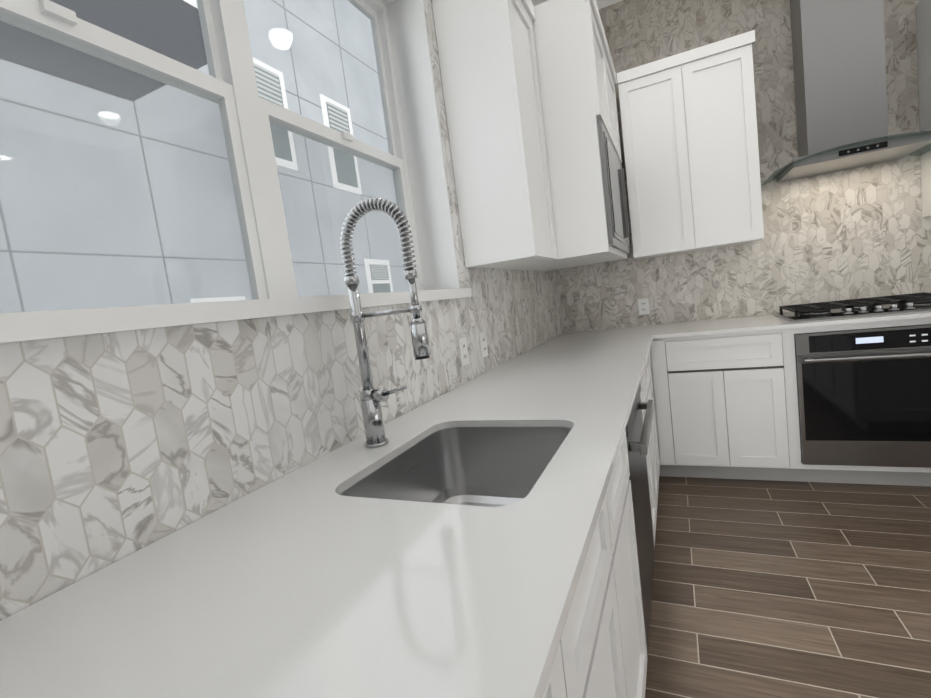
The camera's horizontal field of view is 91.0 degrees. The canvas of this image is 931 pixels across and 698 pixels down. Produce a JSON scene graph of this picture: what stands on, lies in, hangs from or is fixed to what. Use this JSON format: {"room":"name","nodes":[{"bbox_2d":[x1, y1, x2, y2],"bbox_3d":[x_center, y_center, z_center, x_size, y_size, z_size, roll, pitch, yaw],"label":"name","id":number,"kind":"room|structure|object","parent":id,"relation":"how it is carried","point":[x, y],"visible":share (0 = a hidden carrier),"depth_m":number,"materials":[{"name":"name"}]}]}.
{"room":"kitchen","nodes":[
{"label":"kitchen","id":0,"kind":"room"},
{"bbox_2d":[0,0,562,620],"bbox_3d":[-1.113,-0.185,-0.116,0.250,3.156,8.770,-5,6,25],"label":"wall","id":1,"kind":"structure","parent":0,"point":[114,446],"depth_m":0.84,"materials":[{"name":"tile"}]},
{"bbox_2d":[0,0,471,343],"bbox_3d":[-0.532,-0.705,1.190,0.279,1.242,1.739,-5,6,25],"label":"window","id":2,"kind":"structure","parent":1,"relation":"in","point":[413,160],"depth_m":1.18,"materials":[{"name":"white wood"}]},
{"bbox_2d":[458,337,468,365],"bbox_3d":[-0.007,0.010,1.921,0.008,0.116,0.072,-5,6,25],"label":"electrical outlet","id":3,"kind":"object","parent":1,"relation":"attached to","point":[463,349],"visible":1,"depth_m":1.91,"materials":[{"name":"white plastic"}]},
{"bbox_2d":[478,331,487,357],"bbox_3d":[0.084,-0.022,2.122,0.008,0.116,0.072,-5,6,25],"label":"electrical outlet","id":4,"kind":"object","parent":1,"relation":"attached to","point":[483,344],"visible":1,"depth_m":2.11,"materials":[{"name":"white plastic"}]},
{"bbox_2d":[431,0,557,268],"bbox_3d":[0.156,-0.974,2.058,0.332,1.165,0.418,-5,6,25],"label":"upper cabinet","id":5,"kind":"object","parent":1,"relation":"attached to","point":[489,72],"visible":1,"depth_m":1.90,"materials":[{"name":"white wood"}]},
{"bbox_2d":[500,0,629,270],"bbox_3d":[0.568,-1.085,2.642,0.603,1.165,0.995,-5,6,25],"label":"upper cabinet","id":6,"kind":"object","parent":1,"relation":"attached to","point":[577,78],"visible":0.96,"depth_m":2.15,"materials":[{"name":"white wood"}]},
{"bbox_2d":[531,0,621,9],"bbox_3d":[2.458,-2.095,-2.141,8.700,0.100,8.970,-5,6,25],"label":"ceiling","id":7,"kind":"structure","parent":0,"point":[602,3],"depth_m":3.12,"materials":[{"name":"white paint"}]},
{"bbox_2d":[556,0,930,332],"bbox_3d":[2.064,-0.909,3.057,2.937,3.156,0.250,-5,6,25],"label":"wall","id":8,"kind":"structure","parent":0,"point":[857,232],"depth_m":2.91,"materials":[{"name":"tile"}]},
{"bbox_2d":[638,298,649,314],"bbox_3d":[1.306,-0.311,3.350,0.072,0.116,0.008,-5,6,25],"label":"electrical outlet","id":9,"kind":"object","parent":8,"relation":"attached to","point":[643,305],"visible":1,"depth_m":3.35,"materials":[{"name":"white plastic"}]},
{"bbox_2d":[617,30,763,259],"bbox_3d":[1.442,-1.229,2.957,0.749,1.165,0.342,-5,6,25],"label":"upper cabinet","id":10,"kind":"object","parent":8,"relation":"attached to","point":[690,133],"visible":1,"depth_m":2.81,"materials":[{"name":"white wood"}]},
{"bbox_2d":[762,0,930,185],"bbox_3d":[2.068,-1.737,2.497,0.784,1.409,0.518,-5,6,25],"label":"range hood","id":11,"kind":"object","parent":8,"relation":"attached to","point":[838,49],"visible":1,"depth_m":2.55,"materials":[{"name":"silver metal"}]},
{"bbox_2d":[916,0,930,216],"bbox_3d":[2.823,-1.343,2.315,0.668,1.165,0.342,-5,6,25],"label":"upper cabinet","id":12,"kind":"object","parent":8,"relation":"attached to","point":[923,12],"visible":1,"depth_m":2.54,"materials":[{"name":"white wood"}]},
{"bbox_2d":[645,476,930,697],"bbox_3d":[2.873,1.118,-1.824,8.700,0.100,8.970,-5,6,25],"label":"floor","id":13,"kind":"structure","parent":0,"point":[776,589],"depth_m":1.75,"materials":[{"name":"brown wood"}]},
{"bbox_2d":[543,571,594,697],"bbox_3d":[-0.212,0.777,0.559,0.664,0.896,0.489,-5,6,25],"label":"base cabinet","id":14,"kind":"object","parent":13,"relation":"on","point":[570,674],"depth_m":0.61,"materials":[{"name":"white wood"}]},
{"bbox_2d":[0,325,655,697],"bbox_3d":[0.054,0.328,1.182,0.688,0.237,5.118,-5,6,25],"label":"countertop","id":15,"kind":"structure","parent":14,"relation":"on","point":[438,547],"depth_m":0.61,"materials":[{"name":"white stone"}]},
{"bbox_2d":[340,197,429,447],"bbox_3d":[-0.193,-0.058,1.111,0.222,0.600,0.060,-5,6,25],"label":"faucet","id":16,"kind":"object","parent":15,"relation":"on","point":[371,398],"visible":1,"depth_m":1.11,"materials":[{"name":"silver metal"}]},
{"bbox_2d":[582,551,638,697],"bbox_3d":[-0.035,0.848,0.928,0.664,0.640,0.538,-5,6,25],"label":"base cabinet","id":17,"kind":"object","parent":13,"relation":"on","point":[601,651],"depth_m":0.89,"materials":[{"name":"white wood"}]},
{"bbox_2d":[588,483,647,697],"bbox_3d":[0.126,0.791,1.285,0.664,0.640,0.491,-5,6,25],"label":"base cabinet","id":18,"kind":"object","parent":13,"relation":"on","point":[614,530],"depth_m":1.21,"materials":[{"name":"white wood"}]},
{"bbox_2d":[609,360,658,547],"bbox_3d":[0.537,0.516,2.218,0.664,0.896,0.379,-5,6,25],"label":"base cabinet","id":19,"kind":"object","parent":13,"relation":"on","point":[621,472],"depth_m":2.12,"materials":[{"name":"white wood"}]},
{"bbox_2d":[626,383,654,655],"bbox_3d":[0.381,0.590,1.753,0.664,0.871,0.608,-5,6,25],"label":"dishwasher","id":20,"kind":"object","parent":19,"relation":"in","point":[638,430],"visible":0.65,"depth_m":1.54,"materials":[{"name":"black"}]},
{"bbox_2d":[647,351,659,472],"bbox_3d":[0.655,0.475,2.479,0.664,0.896,0.436,-5,6,25],"label":"base cabinet","id":21,"kind":"object","parent":13,"relation":"on","point":[648,358],"depth_m":2.70,"materials":[{"name":"white wood"}]},
{"bbox_2d":[651,371,659,470],"bbox_3d":[0.773,0.434,2.741,0.664,0.896,0.381,-5,6,25],"label":"base cabinet","id":22,"kind":"object","parent":13,"relation":"on","point":[651,371],"depth_m":2.73,"materials":[{"name":"white wood"}]},
{"bbox_2d":[650,327,805,481],"bbox_3d":[1.614,0.306,2.942,0.742,0.896,0.666,-5,6,25],"label":"base cabinet","id":23,"kind":"object","parent":13,"relation":"on","point":[726,405],"depth_m":2.63,"materials":[{"name":"white wood"}]},
{"bbox_2d":[652,311,930,337],"bbox_3d":[2.222,-0.200,2.574,2.139,0.019,0.691,-5,6,25],"label":"countertop","id":24,"kind":"structure","parent":23,"relation":"on","point":[770,321],"depth_m":2.61,"materials":[{"name":"white stone"}]},
{"bbox_2d":[773,292,930,321],"bbox_3d":[2.235,-0.240,2.575,0.760,0.055,0.520,-5,6,25],"label":"cooktop","id":25,"kind":"object","parent":24,"relation":"in","point":[903,303],"visible":1,"depth_m":2.49,"materials":[{"name":"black metal"}]},
{"bbox_2d":[798,317,930,332],"bbox_3d":[2.246,-0.175,2.591,0.769,0.040,0.646,-5,6,25],"label":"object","id":26,"kind":"structure","parent":23,"relation":"on","point":[924,320],"depth_m":2.33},
{"bbox_2d":[794,324,930,467],"bbox_3d":[2.262,0.214,2.554,0.762,0.717,0.654,-5,6,25],"label":"oven","id":27,"kind":"object","parent":26,"relation":"in","point":[864,397],"visible":0.96,"depth_m":2.35,"materials":[{"name":"black"}]},
{"label":"outside","id":28,"kind":"structure","parent":0,"visible":0},
{"bbox_2d":[0,0,408,312],"bbox_3d":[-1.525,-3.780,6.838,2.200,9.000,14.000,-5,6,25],"label":"window glass","id":29,"kind":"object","parent":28,"point":[139,27],"depth_m":4.83,"materials":[{"name":"clear glass"}]}
]}

